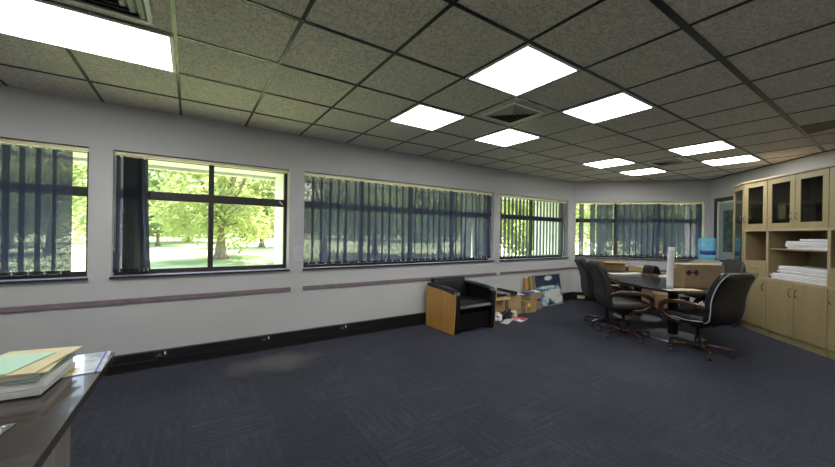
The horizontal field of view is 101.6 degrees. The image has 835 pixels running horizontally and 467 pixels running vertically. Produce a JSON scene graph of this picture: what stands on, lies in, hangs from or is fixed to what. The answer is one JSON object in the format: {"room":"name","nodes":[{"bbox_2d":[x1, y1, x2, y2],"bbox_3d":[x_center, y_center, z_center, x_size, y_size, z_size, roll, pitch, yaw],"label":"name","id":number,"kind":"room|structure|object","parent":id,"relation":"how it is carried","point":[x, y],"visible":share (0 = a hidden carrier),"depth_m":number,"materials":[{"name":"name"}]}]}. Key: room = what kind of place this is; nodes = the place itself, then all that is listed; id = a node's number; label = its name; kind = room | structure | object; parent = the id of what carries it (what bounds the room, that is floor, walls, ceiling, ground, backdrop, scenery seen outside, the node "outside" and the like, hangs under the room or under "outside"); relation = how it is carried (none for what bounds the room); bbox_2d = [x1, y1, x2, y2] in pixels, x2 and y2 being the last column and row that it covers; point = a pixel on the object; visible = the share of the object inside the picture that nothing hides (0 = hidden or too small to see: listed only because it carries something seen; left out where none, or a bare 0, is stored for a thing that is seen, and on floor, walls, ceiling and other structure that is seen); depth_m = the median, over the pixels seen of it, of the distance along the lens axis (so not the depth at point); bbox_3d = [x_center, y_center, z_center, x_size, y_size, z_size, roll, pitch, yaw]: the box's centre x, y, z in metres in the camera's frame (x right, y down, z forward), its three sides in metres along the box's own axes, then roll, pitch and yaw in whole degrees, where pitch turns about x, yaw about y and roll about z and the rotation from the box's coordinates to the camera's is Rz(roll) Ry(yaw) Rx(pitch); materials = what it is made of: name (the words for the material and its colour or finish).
{"room":"office","nodes":[
{"label":"office","id":0,"kind":"room"},
{"bbox_2d":[0,84,572,355],"bbox_3d":[-1.273,0.024,4.443,11.230,2.672,0.200,1,0,-34],"label":"wall","id":1,"kind":"structure","parent":0,"point":[105,128],"depth_m":3.69,"materials":[{"name":"paint"}]},
{"bbox_2d":[0,143,88,283],"bbox_3d":[-3.763,-0.199,2.747,1.664,1.228,0.212,1,0,-34],"label":"window","id":2,"kind":"structure","parent":1,"relation":"in","point":[76,190],"depth_m":3.11,"materials":[{"name":"brown metal"}]},
{"bbox_2d":[0,138,88,276],"bbox_3d":[-3.756,-0.224,2.724,1.636,1.168,0.040,1,0,-34],"label":"vertical blind","id":3,"kind":"object","parent":2,"relation":"attached to","point":[36,183],"visible":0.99,"depth_m":2.99,"materials":[{"name":"blue fabric"}]},
{"bbox_2d":[0,287,290,312],"bbox_3d":[-3.590,0.638,2.767,4.930,0.048,0.018,1,0,-34],"label":"trim","id":4,"kind":"structure","parent":1,"relation":"attached to","point":[269,290],"depth_m":3.30,"materials":[{"name":"brown wood"}]},
{"bbox_2d":[154,350,168,358],"bbox_3d":[-2.561,1.205,3.406,0.120,0.068,0.012,1,0,-34],"label":"power socket","id":5,"kind":"object","parent":1,"relation":"attached to","point":[159,354],"visible":1,"depth_m":3.40,"materials":[{"name":"black plastic"}]},
{"bbox_2d":[109,155,289,278],"bbox_3d":[-2.271,-0.176,3.746,1.639,1.228,0.212,1,0,-34],"label":"window","id":6,"kind":"structure","parent":1,"relation":"in","point":[211,199],"depth_m":3.79,"materials":[{"name":"brown metal"}]},
{"bbox_2d":[113,151,287,272],"bbox_3d":[-2.262,-0.201,3.724,1.599,1.168,0.117,1,0,-34],"label":"vertical blind","id":7,"kind":"object","parent":6,"relation":"attached to","point":[131,243],"visible":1,"depth_m":3.34,"materials":[{"name":"blue fabric"}]},
{"bbox_2d":[260,335,270,342],"bbox_3d":[-1.757,1.218,3.945,0.120,0.068,0.012,1,0,-34],"label":"power socket","id":8,"kind":"object","parent":1,"relation":"attached to","point":[263,338],"visible":1,"depth_m":3.94,"materials":[{"name":"black plastic"}]},
{"bbox_2d":[73,152,558,263],"bbox_3d":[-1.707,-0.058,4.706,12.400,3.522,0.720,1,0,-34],"label":"trim","id":9,"kind":"structure","parent":1,"relation":"attached to","point":[77,157],"depth_m":4.58,"materials":[{"name":"beige paint"}]},
{"bbox_2d":[103,292,572,376],"bbox_3d":[-1.181,1.276,4.367,10.930,0.172,0.050,1,0,-34],"label":"baseboard","id":10,"kind":"structure","parent":1,"relation":"attached to","point":[139,361],"depth_m":3.87,"materials":[{"name":"black"}]},
{"bbox_2d":[302,175,494,269],"bbox_3d":[-0.068,-0.142,5.222,3.359,1.228,0.212,1,0,-34],"label":"window","id":11,"kind":"structure","parent":1,"relation":"in","point":[405,263],"depth_m":4.96,"materials":[{"name":"brown metal"}]},
{"bbox_2d":[303,172,491,264],"bbox_3d":[-0.028,-0.166,5.221,3.389,1.168,0.040,1,0,-34],"label":"vertical blind","id":12,"kind":"object","parent":11,"relation":"attached to","point":[345,222],"visible":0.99,"depth_m":4.96,"materials":[{"name":"blue fabric"}]},
{"bbox_2d":[303,272,495,289],"bbox_3d":[-0.004,0.694,5.169,3.407,0.048,0.018,1,0,-34],"label":"trim","id":13,"kind":"structure","parent":1,"relation":"attached to","point":[493,273],"depth_m":4.83,"materials":[{"name":"brown wood"}]},
{"bbox_2d":[499,196,568,260],"bbox_3d":[2.331,-0.105,6.829,2.134,1.228,0.212,1,0,-34],"label":"window","id":14,"kind":"structure","parent":1,"relation":"in","point":[538,257],"depth_m":6.88,"materials":[{"name":"brown metal"}]},
{"bbox_2d":[500,194,566,257],"bbox_3d":[2.360,-0.129,6.821,2.128,1.168,0.050,1,0,-34],"label":"vertical blind","id":15,"kind":"object","parent":14,"relation":"attached to","point":[503,195],"visible":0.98,"depth_m":6.72,"materials":[{"name":"blue fabric"}]},
{"bbox_2d":[500,267,571,274],"bbox_3d":[2.441,0.732,6.807,2.250,0.048,0.018,1,0,-34],"label":"trim","id":16,"kind":"structure","parent":1,"relation":"attached to","point":[563,268],"depth_m":6.71,"materials":[{"name":"wood"}]},
{"bbox_2d":[0,0,834,181],"bbox_3d":[1.666,-1.191,1.885,13.135,0.050,7.600,1,0,-34],"label":"ceiling","id":17,"kind":"structure","parent":0,"point":[458,42],"depth_m":2.52,"materials":[{"name":"tile"}]},
{"bbox_2d":[0,0,175,72],"bbox_3d":[-2.147,-1.220,1.996,1.180,0.012,0.580,1,0,-34],"label":"recessed light","id":18,"kind":"object","parent":17,"relation":"in","point":[40,21],"visible":1,"depth_m":2.06,"materials":[{"name":"white plastic"}]},
{"bbox_2d":[65,0,152,24],"bbox_3d":[-1.590,-1.208,1.647,0.460,0.018,0.460,1,0,-34],"label":"ceiling vent","id":19,"kind":"object","parent":17,"relation":"in","point":[138,10],"visible":1,"depth_m":1.82,"materials":[{"name":"white plastic"}]},
{"bbox_2d":[0,0,834,181],"bbox_3d":[1.603,-1.170,1.844,12.686,0.015,7.300,1,0,-34],"label":"ceiling grid","id":20,"kind":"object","parent":17,"relation":"attached to","point":[661,5],"depth_m":2.57,"materials":[{"name":"black metal"}]},
{"bbox_2d":[388,103,466,130],"bbox_3d":[0.096,-1.185,3.499,0.580,0.012,0.580,1,0,-34],"label":"recessed light","id":21,"kind":"object","parent":17,"relation":"in","point":[422,116],"visible":1,"depth_m":3.46,"materials":[{"name":"white plastic"}]},
{"bbox_2d":[473,128,541,146],"bbox_3d":[1.093,-1.169,4.166,0.580,0.012,0.580,1,0,-34],"label":"recessed light","id":22,"kind":"object","parent":17,"relation":"in","point":[506,137],"visible":1,"depth_m":4.13,"materials":[{"name":"white plastic"}]},
{"bbox_2d":[481,102,543,123],"bbox_3d":[0.928,-1.169,3.334,0.420,0.018,0.420,1,0,-34],"label":"ceiling vent","id":23,"kind":"object","parent":17,"relation":"in","point":[514,112],"visible":1,"depth_m":3.30,"materials":[{"name":"white plastic"}]},
{"bbox_2d":[465,43,580,96],"bbox_3d":[0.763,-1.174,2.502,0.580,0.012,0.580,1,0,-34],"label":"recessed light","id":24,"kind":"object","parent":17,"relation":"in","point":[528,68],"visible":1,"depth_m":2.46,"materials":[{"name":"white plastic"}]},
{"bbox_2d":[560,91,654,123],"bbox_3d":[1.760,-1.159,3.169,0.580,0.012,0.580,1,0,-34],"label":"recessed light","id":25,"kind":"object","parent":17,"relation":"in","point":[623,103],"visible":1,"depth_m":3.13,"materials":[{"name":"white plastic"}]},
{"bbox_2d":[582,158,635,167],"bbox_3d":[3.087,-1.138,5.502,0.580,0.012,0.580,1,0,-34],"label":"recessed light","id":26,"kind":"object","parent":17,"relation":"in","point":[613,162],"visible":1,"depth_m":5.48,"materials":[{"name":"white plastic"}]},
{"bbox_2d":[618,167,667,175],"bbox_3d":[4.083,-1.123,6.170,0.580,0.012,0.580,1,0,-34],"label":"recessed light","id":27,"kind":"object","parent":17,"relation":"in","point":[653,170],"visible":1,"depth_m":6.13,"materials":[{"name":"white plastic"}]},
{"bbox_2d":[646,158,688,165],"bbox_3d":[3.919,-1.122,5.337,0.420,0.018,0.420,1,0,-34],"label":"ceiling vent","id":28,"kind":"object","parent":17,"relation":"in","point":[672,160],"visible":1,"depth_m":5.30,"materials":[{"name":"white plastic"}]},
{"bbox_2d":[666,140,736,155],"bbox_3d":[3.754,-1.128,4.505,0.580,0.012,0.580,1,0,-34],"label":"recessed light","id":29,"kind":"object","parent":17,"relation":"in","point":[719,145],"visible":1,"depth_m":4.48,"materials":[{"name":"white plastic"}]},
{"bbox_2d":[699,154,760,165],"bbox_3d":[4.751,-1.112,5.173,0.580,0.012,0.580,1,0,-34],"label":"recessed light","id":30,"kind":"object","parent":17,"relation":"in","point":[743,158],"visible":1,"depth_m":5.15,"materials":[{"name":"white plastic"}]},
{"bbox_2d":[801,121,834,133],"bbox_3d":[4.380,-1.112,3.484,0.475,0.020,0.575,1,0,-34],"label":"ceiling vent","id":31,"kind":"structure","parent":17,"relation":"attached to","point":[810,129],"depth_m":3.57,"materials":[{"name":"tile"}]},
{"bbox_2d":[70,300,834,466],"bbox_3d":[1.604,1.455,1.871,12.785,0.100,7.300,1,0,-34],"label":"floor","id":32,"kind":"structure","parent":0,"point":[549,388],"depth_m":2.76,"materials":[{"name":"blue carpet"}]},
{"bbox_2d":[0,352,114,466],"bbox_3d":[-1.818,0.982,0.491,1.770,0.740,1.922,1,0,-32],"label":"desk","id":33,"kind":"object","parent":32,"relation":"on","point":[40,436],"visible":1,"depth_m":1.16,"materials":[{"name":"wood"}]},
{"bbox_2d":[0,423,15,434],"bbox_3d":[-1.325,0.615,1.021,0.100,0.008,0.150,1,0,-22],"label":"blister pack","id":34,"kind":"object","parent":33,"relation":"on","point":[3,428],"visible":1,"depth_m":1.08,"materials":[{"name":"metal"}]},
{"bbox_2d":[0,361,74,400],"bbox_3d":[-1.617,0.599,1.374,0.250,0.022,0.317,1,0,-28],"label":"document folder","id":35,"kind":"object","parent":33,"relation":"on","point":[37,391],"visible":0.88,"depth_m":1.28,"materials":[{"name":"grey paper"}]},
{"bbox_2d":[0,358,72,393],"bbox_3d":[-1.611,0.572,1.376,0.240,0.029,0.299,1,0,-31],"label":"bundle","id":36,"kind":"object","parent":35,"relation":"on","point":[43,382],"visible":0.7,"depth_m":1.30,"materials":[{"name":"white paper"}]},
{"bbox_2d":[0,353,77,385],"bbox_3d":[-1.615,0.552,1.375,0.250,0.007,0.317,1,0,-24],"label":"document folder","id":37,"kind":"object","parent":36,"relation":"on","point":[70,356],"visible":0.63,"depth_m":1.30,"materials":[{"name":"grey paper"}]},
{"bbox_2d":[0,356,65,382],"bbox_3d":[-1.618,0.541,1.372,0.230,0.012,0.290,1,0,-30],"label":"bundle","id":38,"kind":"object","parent":37,"relation":"on","point":[37,375],"visible":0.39,"depth_m":1.28,"materials":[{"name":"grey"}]},
{"bbox_2d":[0,357,63,379],"bbox_3d":[-1.616,0.530,1.378,0.250,0.007,0.317,1,0,-33],"label":"manila folder","id":39,"kind":"object","parent":38,"relation":"on","point":[47,369],"visible":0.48,"depth_m":1.31,"materials":[{"name":"paper"}]},
{"bbox_2d":[0,346,81,376],"bbox_3d":[-1.617,0.522,1.386,0.250,0.006,0.326,1,0,-21],"label":"manila folder","id":40,"kind":"object","parent":39,"relation":"on","point":[32,368],"visible":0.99,"depth_m":1.42,"materials":[{"name":"beige paper"}]},
{"bbox_2d":[0,352,55,374],"bbox_3d":[-1.642,0.515,1.343,0.200,0.004,0.246,1,0,-16],"label":"folder","id":41,"kind":"object","parent":40,"relation":"on","point":[13,362],"visible":1,"depth_m":1.38,"materials":[{"name":"green paper"}]},
{"bbox_2d":[61,351,111,377],"bbox_3d":[-1.615,0.612,1.579,0.260,0.005,0.310,1,0,-36],"label":"brochure","id":42,"kind":"object","parent":33,"relation":"on","point":[93,362],"visible":0.57,"depth_m":1.60,"materials":[{"name":"white paper"}]},
{"bbox_2d":[65,367,80,374],"bbox_3d":[-1.544,0.611,1.507,0.070,0.001,0.080,1,0,-36],"label":"photo","id":43,"kind":"object","parent":42,"relation":"on","point":[75,370],"depth_m":1.51},
{"bbox_2d":[426,276,496,334],"bbox_3d":[0.648,1.033,5.119,0.814,0.714,0.747,1,0,-34],"label":"armchair","id":44,"kind":"object","parent":32,"relation":"on","point":[454,305],"visible":1,"depth_m":4.96,"materials":[{"name":"black leather"}]},
{"bbox_2d":[460,296,491,313],"bbox_3d":[0.682,1.048,5.068,0.642,0.175,0.633,1,0,-34],"label":"seat cushion","id":45,"kind":"object","parent":44,"relation":"on","point":[468,304],"depth_m":4.91,"materials":[{"name":"black leather"}]},
{"bbox_2d":[495,312,501,320],"bbox_3d":[1.289,1.333,5.481,0.201,0.132,0.150,1,0,-34],"label":"plastic bag","id":46,"kind":"object","parent":32,"relation":"on","point":[498,317],"visible":0.7,"depth_m":5.42,"materials":[{"name":"white plastic"}]},
{"bbox_2d":[502,309,512,318],"bbox_3d":[1.477,1.316,5.597,0.147,0.173,0.176,1,0,27],"label":"plastic bag","id":47,"kind":"object","parent":32,"relation":"on","point":[507,313],"visible":0.98,"depth_m":5.55,"materials":[{"name":"black"}]},
{"bbox_2d":[509,307,523,314],"bbox_3d":[1.670,1.351,6.030,0.343,0.111,0.260,1,0,-39],"label":"cardboard box","id":48,"kind":"object","parent":32,"relation":"on","point":[520,310],"visible":0.29,"depth_m":5.96,"materials":[{"name":"beige"}]},
{"bbox_2d":[505,295,520,308],"bbox_3d":[1.617,1.191,6.005,0.343,0.201,0.250,1,0,-37],"label":"cardboard box","id":49,"kind":"object","parent":48,"relation":"on","point":[514,301],"visible":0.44,"depth_m":5.89,"materials":[{"name":"beige cardboard"}]},
{"bbox_2d":[497,288,516,294],"bbox_3d":[1.552,0.995,5.901,0.345,0.131,0.105,1,0,-9],"label":"case","id":50,"kind":"object","parent":49,"relation":"on","point":[498,289],"visible":1,"depth_m":5.86,"materials":[{"name":"black plastic"}]},
{"bbox_2d":[511,316,527,321],"bbox_3d":[1.659,1.398,5.578,0.200,0.014,0.280,1,0,38],"label":"magazine","id":51,"kind":"object","parent":32,"relation":"on","point":[518,319],"visible":0.88,"depth_m":5.54,"materials":[{"name":"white paper"}]},
{"bbox_2d":[513,316,526,320],"bbox_3d":[1.659,1.392,5.578,0.200,0.001,0.280,1,0,38],"label":"print","id":52,"kind":"object","parent":51,"relation":"on","point":[517,318],"depth_m":5.58,"materials":[{"name":"red"}]},
{"bbox_2d":[524,278,529,290],"bbox_3d":[2.348,1.134,6.676,0.720,0.562,0.090,1,0,-34],"label":"leaning board","id":53,"kind":"object","parent":32,"relation":"on","point":[526,280],"visible":0.2,"depth_m":6.53,"materials":[{"name":"brown wood"}]},
{"bbox_2d":[521,299,536,312],"bbox_3d":[1.975,1.310,6.222,0.283,0.201,0.260,1,0,-30],"label":"cardboard box","id":54,"kind":"object","parent":32,"relation":"on","point":[524,303],"visible":0.54,"depth_m":6.11,"materials":[{"name":"beige"}]},
{"bbox_2d":[520,292,541,299],"bbox_3d":[2.121,1.148,6.367,0.403,0.121,0.220,1,0,-40],"label":"cardboard box","id":55,"kind":"object","parent":54,"relation":"on","point":[538,295],"visible":0.67,"depth_m":6.25,"materials":[{"name":"beige"}]},
{"bbox_2d":[529,276,535,299],"bbox_3d":[2.467,1.119,6.714,0.740,0.596,0.100,1,0,-34],"label":"leaning board","id":56,"kind":"object","parent":32,"relation":"on","point":[531,283],"visible":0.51,"depth_m":6.55,"materials":[{"name":"cardboard"}]},
{"bbox_2d":[533,273,563,306],"bbox_3d":[2.606,1.112,6.768,0.840,0.615,0.125,1,0,-34],"label":"framed painting","id":57,"kind":"object","parent":32,"relation":"on","point":[550,287],"visible":0.78,"depth_m":6.77,"materials":[{"name":"blue"}]},
{"bbox_2d":[574,257,632,326],"bbox_3d":[2.906,0.906,5.317,0.782,1.036,0.662,1,0,13],"label":"office chair","id":58,"kind":"object","parent":32,"relation":"on","point":[585,274],"visible":0.58,"depth_m":5.22,"materials":[{"name":"black leather"}]},
{"bbox_2d":[586,260,656,343],"bbox_3d":[2.823,0.905,4.741,0.782,1.036,0.662,1,0,12],"label":"office chair","id":59,"kind":"object","parent":32,"relation":"on","point":[602,288],"visible":1,"depth_m":4.57,"materials":[{"name":"black leather"}]},
{"bbox_2d":[641,293,652,302],"bbox_3d":[4.443,1.309,6.900,0.423,0.281,0.380,1,0,11],"label":"cardboard box","id":60,"kind":"object","parent":32,"relation":"on","point":[650,294],"visible":0.11,"depth_m":6.69,"materials":[{"name":"beige"}]},
{"bbox_2d":[626,285,652,292],"bbox_3d":[4.447,1.042,6.900,0.423,0.251,0.360,1,0,11],"label":"cardboard box","id":61,"kind":"object","parent":60,"relation":"on","point":[643,290],"visible":0.16,"depth_m":6.71,"materials":[{"name":"beige"}]},
{"bbox_2d":[625,266,642,270],"bbox_3d":[4.453,0.795,6.910,0.433,0.241,0.340,1,0,11],"label":"cardboard box","id":62,"kind":"object","parent":61,"relation":"on","point":[632,268],"visible":0.21,"depth_m":6.78,"materials":[{"name":"beige"}]},
{"bbox_2d":[606,270,708,342],"bbox_3d":[3.742,1.073,5.347,1.400,0.730,2.720,1,0,11],"label":"conference table","id":63,"kind":"object","parent":32,"relation":"on","point":[639,282],"visible":0.64,"depth_m":4.83,"materials":[{"name":"black wood"}]},
{"bbox_2d":[608,272,641,274],"bbox_3d":[3.599,0.689,5.932,0.480,0.032,0.200,1,0,4],"label":"newspaper","id":64,"kind":"object","parent":63,"relation":"on","point":[630,273],"visible":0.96,"depth_m":5.87,"materials":[{"name":"grey paper"}]},
{"bbox_2d":[641,265,662,275],"bbox_3d":[3.937,0.699,5.871,0.486,0.319,0.260,1,0,-2],"label":"open binder","id":65,"kind":"object","parent":63,"relation":"on","point":[649,270],"visible":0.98,"depth_m":5.83,"materials":[{"name":"black plastic"}]},
{"bbox_2d":[666,247,674,288],"bbox_3d":[3.228,0.433,4.331,0.104,0.530,0.035,1,0,-4],"label":"paper roll","id":66,"kind":"object","parent":63,"relation":"on","point":[671,250],"visible":1,"depth_m":4.33,"materials":[{"name":"white paper"}]},
{"bbox_2d":[673,263,724,287],"bbox_3d":[3.732,0.555,4.586,0.523,0.301,0.322,1,0,0],"label":"cardboard box","id":67,"kind":"object","parent":63,"relation":"on","point":[686,275],"visible":0.88,"depth_m":4.43,"materials":[{"name":"beige cardboard"}]},
{"bbox_2d":[653,291,679,307],"bbox_3d":[4.877,1.315,6.774,0.423,0.281,0.360,1,0,11],"label":"cardboard box","id":68,"kind":"object","parent":32,"relation":"on","point":[658,296],"visible":0.21,"depth_m":6.63,"materials":[{"name":"beige"}]},
{"bbox_2d":[689,261,722,306],"bbox_3d":[5.496,1.000,6.239,0.437,0.930,0.970,1,0,11],"label":"base cabinet","id":69,"kind":"object","parent":32,"relation":"on","point":[716,263],"visible":0.09,"depth_m":6.37,"materials":[{"name":"white wood"}]},
{"bbox_2d":[693,258,720,261],"bbox_3d":[5.567,0.510,6.558,0.306,0.052,0.300,1,0,11],"label":"water dispenser","id":70,"kind":"object","parent":69,"relation":"on","point":[699,259],"visible":0.99,"depth_m":6.44,"materials":[{"name":"beige plastic"}]},
{"bbox_2d":[700,250,715,254],"bbox_3d":[5.574,0.278,6.556,0.272,0.410,0.272,1,0,-34],"label":"water bottle","id":71,"kind":"object","parent":70,"relation":"on","point":[703,252],"visible":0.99,"depth_m":6.45,"materials":[{"name":"teal plastic"}]},
{"bbox_2d":[658,273,758,360],"bbox_3d":[3.434,0.931,4.085,0.699,1.003,0.800,1,0,-18],"label":"office chair","id":72,"kind":"object","parent":32,"relation":"on","point":[725,300],"visible":1,"depth_m":3.85,"materials":[{"name":"black leather"}]},
{"bbox_2d":[686,259,745,326],"bbox_3d":[4.825,0.936,5.575,0.782,1.036,0.662,1,0,11],"label":"office chair","id":73,"kind":"object","parent":32,"relation":"on","point":[731,266],"visible":0.16,"depth_m":5.44,"materials":[{"name":"black leather"}]},
{"bbox_2d":[732,182,744,326],"bbox_3d":[5.370,0.332,5.505,0.531,2.262,0.497,1,0,11],"label":"display cabinet","id":74,"kind":"object","parent":32,"relation":"on","point":[738,190],"visible":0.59,"depth_m":5.71,"materials":[{"name":"brown wood"}]},
{"bbox_2d":[743,178,768,334],"bbox_3d":[5.273,0.331,5.049,0.544,2.262,0.440,1,0,11],"label":"display cabinet","id":75,"kind":"object","parent":32,"relation":"on","point":[756,191],"visible":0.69,"depth_m":5.18,"materials":[{"name":"brown wood"}]},
{"bbox_2d":[766,165,830,357],"bbox_3d":[5.143,0.329,4.394,0.543,2.262,0.890,1,0,11],"label":"display cabinet","id":76,"kind":"object","parent":32,"relation":"on","point":[798,202],"visible":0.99,"depth_m":4.57,"materials":[{"name":"brown wood"}]},
{"bbox_2d":[770,273,826,285],"bbox_3d":[5.148,0.590,4.401,0.441,0.077,0.836,1,0,11],"label":"bundle","id":77,"kind":"object","parent":76,"relation":"in","point":[797,278],"visible":0.68,"depth_m":4.39,"materials":[{"name":"white paper"}]},
{"bbox_2d":[777,266,826,278],"bbox_3d":[5.143,0.496,4.357,0.381,0.102,0.756,1,0,11],"label":"bundle","id":78,"kind":"object","parent":77,"relation":"on","point":[817,272],"visible":0.72,"depth_m":4.39,"materials":[{"name":"white paper"}]},
{"bbox_2d":[785,241,826,250],"bbox_3d":[5.130,0.153,4.292,0.386,0.104,0.642,1,0,11],"label":"bundle","id":79,"kind":"object","parent":76,"relation":"in","point":[804,245],"visible":0.75,"depth_m":4.35,"materials":[{"name":"white paper"}]},
{"bbox_2d":[800,239,827,241],"bbox_3d":[5.106,0.083,4.215,0.302,0.026,0.432,1,0,11],"label":"bundle","id":80,"kind":"object","parent":79,"relation":"on","point":[800,239],"visible":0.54,"depth_m":4.26,"materials":[{"name":"white"}]},
{"bbox_2d":[827,164,834,359],"bbox_3d":[5.014,0.327,3.739,0.544,2.262,0.443,1,0,11],"label":"display cabinet","id":81,"kind":"object","parent":32,"relation":"on","point":[831,270],"visible":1,"depth_m":3.97,"materials":[{"name":"brown wood"}]},
{"bbox_3d":[1.174,1.348,5.710,0.503,0.101,0.260,1,0,-36],"label":"cardboard box","id":82,"kind":"object","parent":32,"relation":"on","visible":0},
{"bbox_2d":[496,296,509,311],"bbox_3d":[1.216,1.168,5.704,0.420,0.254,0.532,1,0,-31],"label":"cardboard box","id":83,"kind":"object","parent":82,"relation":"on","point":[500,303],"visible":0.18,"depth_m":5.63,"materials":[{"name":"cardboard"}]},
{"bbox_3d":[3.986,1.292,7.011,0.443,0.301,0.360,1,0,11],"label":"cardboard box","id":84,"kind":"object","parent":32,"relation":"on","visible":0},
{"bbox_2d":[610,280,625,290],"bbox_3d":[3.991,0.990,7.011,0.423,0.301,0.360,1,0,9],"label":"cardboard box","id":85,"kind":"object","parent":84,"relation":"on","point":[617,283],"visible":0.02,"depth_m":6.82,"materials":[{"name":"beige"}]},
{"bbox_2d":[596,260,627,269],"bbox_3d":[3.973,0.696,7.001,0.420,0.284,0.657,1,0,13],"label":"cardboard box","id":86,"kind":"object","parent":85,"relation":"on","point":[608,264],"visible":0.57,"depth_m":6.83,"materials":[{"name":"brown cardboard"}]},
{"bbox_2d":[571,180,708,296],"bbox_3d":[4.634,0.116,7.294,2.675,2.672,0.200,1,0,11],"label":"wall","id":87,"kind":"structure","parent":0,"point":[661,190],"depth_m":7.17,"materials":[{"name":"paint"}]},
{"bbox_2d":[573,292,689,304],"bbox_3d":[4.639,1.366,7.162,2.575,0.172,0.050,1,0,11],"label":"baseboard","id":88,"kind":"structure","parent":87,"relation":"attached to","point":[575,294],"depth_m":7.35,"materials":[{"name":"black"}]},
{"bbox_2d":[575,203,700,260],"bbox_3d":[4.669,-0.069,7.265,2.484,1.228,0.212,1,0,11],"label":"window","id":89,"kind":"structure","parent":87,"relation":"in","point":[586,220],"depth_m":7.37,"materials":[{"name":"brown metal"}]},
{"bbox_2d":[576,202,702,257],"bbox_3d":[4.665,-0.093,7.243,2.440,1.168,0.042,1,0,11],"label":"vertical blind","id":90,"kind":"object","parent":89,"relation":"attached to","point":[642,229],"visible":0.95,"depth_m":7.22,"materials":[{"name":"blue fabric"}]},
{"bbox_2d":[708,150,834,259],"bbox_3d":[5.255,0.126,3.028,0.200,2.672,7.929,1,0,11],"label":"wall","id":91,"kind":"structure","parent":0,"point":[721,187],"depth_m":5.86,"materials":[{"name":"paint"}]},
{"bbox_2d":[710,149,834,179],"bbox_3d":[5.187,-1.106,3.147,0.018,0.012,7.729,1,0,11],"label":"trim","id":92,"kind":"structure","parent":91,"relation":"attached to","point":[831,149],"depth_m":5.29,"materials":[{"name":"black plastic"}]},
{"bbox_3d":[5.822,-0.051,6.208,0.128,1.228,1.034,1,0,11],"label":"window","id":93,"kind":"structure","parent":91,"relation":"in","visible":0},
{"bbox_2d":[713,196,732,261],"bbox_3d":[5.775,-0.065,6.235,0.031,1.260,1.047,1,0,11],"label":"window","id":94,"kind":"structure","parent":93,"relation":"attached to","point":[716,200],"depth_m":6.68,"materials":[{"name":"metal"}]},
{"bbox_2d":[718,201,732,259],"bbox_3d":[5.808,-0.060,6.214,0.018,1.110,0.935,1,0,11],"label":"window pane","id":95,"kind":"object","parent":93,"relation":"on","point":[725,209],"visible":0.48,"depth_m":6.47,"materials":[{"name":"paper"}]},
{"label":"outside","id":96,"kind":"structure","parent":0,"visible":0},
{"bbox_2d":[71,233,676,270],"bbox_3d":[-0.094,1.175,36.055,160.000,1.008,120.000,1,0,-34],"label":"ground","id":97,"kind":"structure","parent":96,"point":[170,254],"depth_m":19.38,"materials":[{"name":"green plant"}]},
{"bbox_2d":[72,162,86,246],"bbox_3d":[-19.540,-2.091,17.895,5.305,6.296,5.198,1,0,-34],"label":"tree","id":98,"kind":"object","parent":97,"relation":"on","point":[78,174],"visible":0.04,"depth_m":18.47,"materials":[{"name":"green plant"}]},
{"bbox_2d":[72,163,150,227],"bbox_3d":[-27.474,-3.718,29.573,7.159,8.896,8.182,1,0,-34],"label":"tree","id":99,"kind":"object","parent":97,"relation":"on","point":[83,219],"visible":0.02,"depth_m":27.29,"materials":[{"name":"green plant"}]},
{"bbox_2d":[72,181,160,234],"bbox_3d":[-42.406,-3.218,48.819,12.752,9.883,15.501,1,0,-30],"label":"tree","id":100,"kind":"object","parent":97,"relation":"on","point":[78,221],"visible":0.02,"depth_m":45.55,"materials":[{"name":"green plant"}]},
{"bbox_2d":[148,169,199,245],"bbox_3d":[-19.433,-2.778,26.203,5.436,7.531,5.473,1,0,27],"label":"tree","id":101,"kind":"object","parent":97,"relation":"on","point":[152,182],"visible":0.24,"depth_m":25.25,"materials":[{"name":"green plant"}]},
{"bbox_2d":[149,176,227,241],"bbox_3d":[-22.275,-4.001,32.814,7.792,9.641,8.049,1,0,-34],"label":"tree","id":102,"kind":"object","parent":97,"relation":"on","point":[192,176],"visible":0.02,"depth_m":32.97,"materials":[{"name":"green plant"}]},
{"bbox_2d":[148,170,272,259],"bbox_3d":[-10.275,-2.601,17.419,6.363,7.895,6.218,1,0,41],"label":"tree","id":103,"kind":"object","parent":97,"relation":"on","point":[224,214],"visible":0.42,"depth_m":16.56,"materials":[{"name":"green plant"}]},
{"bbox_2d":[204,176,273,237],"bbox_3d":[-24.465,-4.052,48.388,14.628,11.017,13.656,1,0,-34],"label":"tree","id":104,"kind":"object","parent":97,"relation":"on","point":[228,176],"visible":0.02,"depth_m":48.46,"materials":[{"name":"green plant"}]},
{"bbox_2d":[208,176,274,246],"bbox_3d":[-12.261,-2.769,26.779,6.494,7.809,6.615,1,0,17],"label":"tree","id":105,"kind":"object","parent":97,"relation":"on","point":[269,190],"visible":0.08,"depth_m":25.26,"materials":[{"name":"green plant"}]},
{"bbox_2d":[263,195,274,237],"bbox_3d":[-4.857,-2.239,18.173,5.862,7.439,5.956,1,0,-14],"label":"tree","id":106,"kind":"object","parent":97,"relation":"on","point":[273,196],"visible":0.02,"depth_m":16.40,"materials":[{"name":"green plant"}]},
{"bbox_2d":[502,202,575,255],"bbox_3d":[7.093,-1.931,21.945,6.012,7.397,6.291,1,0,33],"label":"tree","id":107,"kind":"object","parent":97,"relation":"on","point":[502,202],"visible":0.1,"depth_m":21.23,"materials":[{"name":"green plant"}]},
{"bbox_2d":[575,204,676,254],"bbox_3d":[9.688,-1.889,14.836,6.994,7.536,6.166,1,0,1],"label":"tree","id":108,"kind":"object","parent":97,"relation":"on","point":[586,207],"visible":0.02,"depth_m":15.18,"materials":[{"name":"green plant"}]},
{"bbox_2d":[575,204,676,255],"bbox_3d":[9.514,-1.942,16.625,6.440,7.618,6.683,1,0,27],"label":"tree","id":109,"kind":"object","parent":97,"relation":"on","point":[577,213],"visible":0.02,"depth_m":17.17,"materials":[{"name":"green plant"}]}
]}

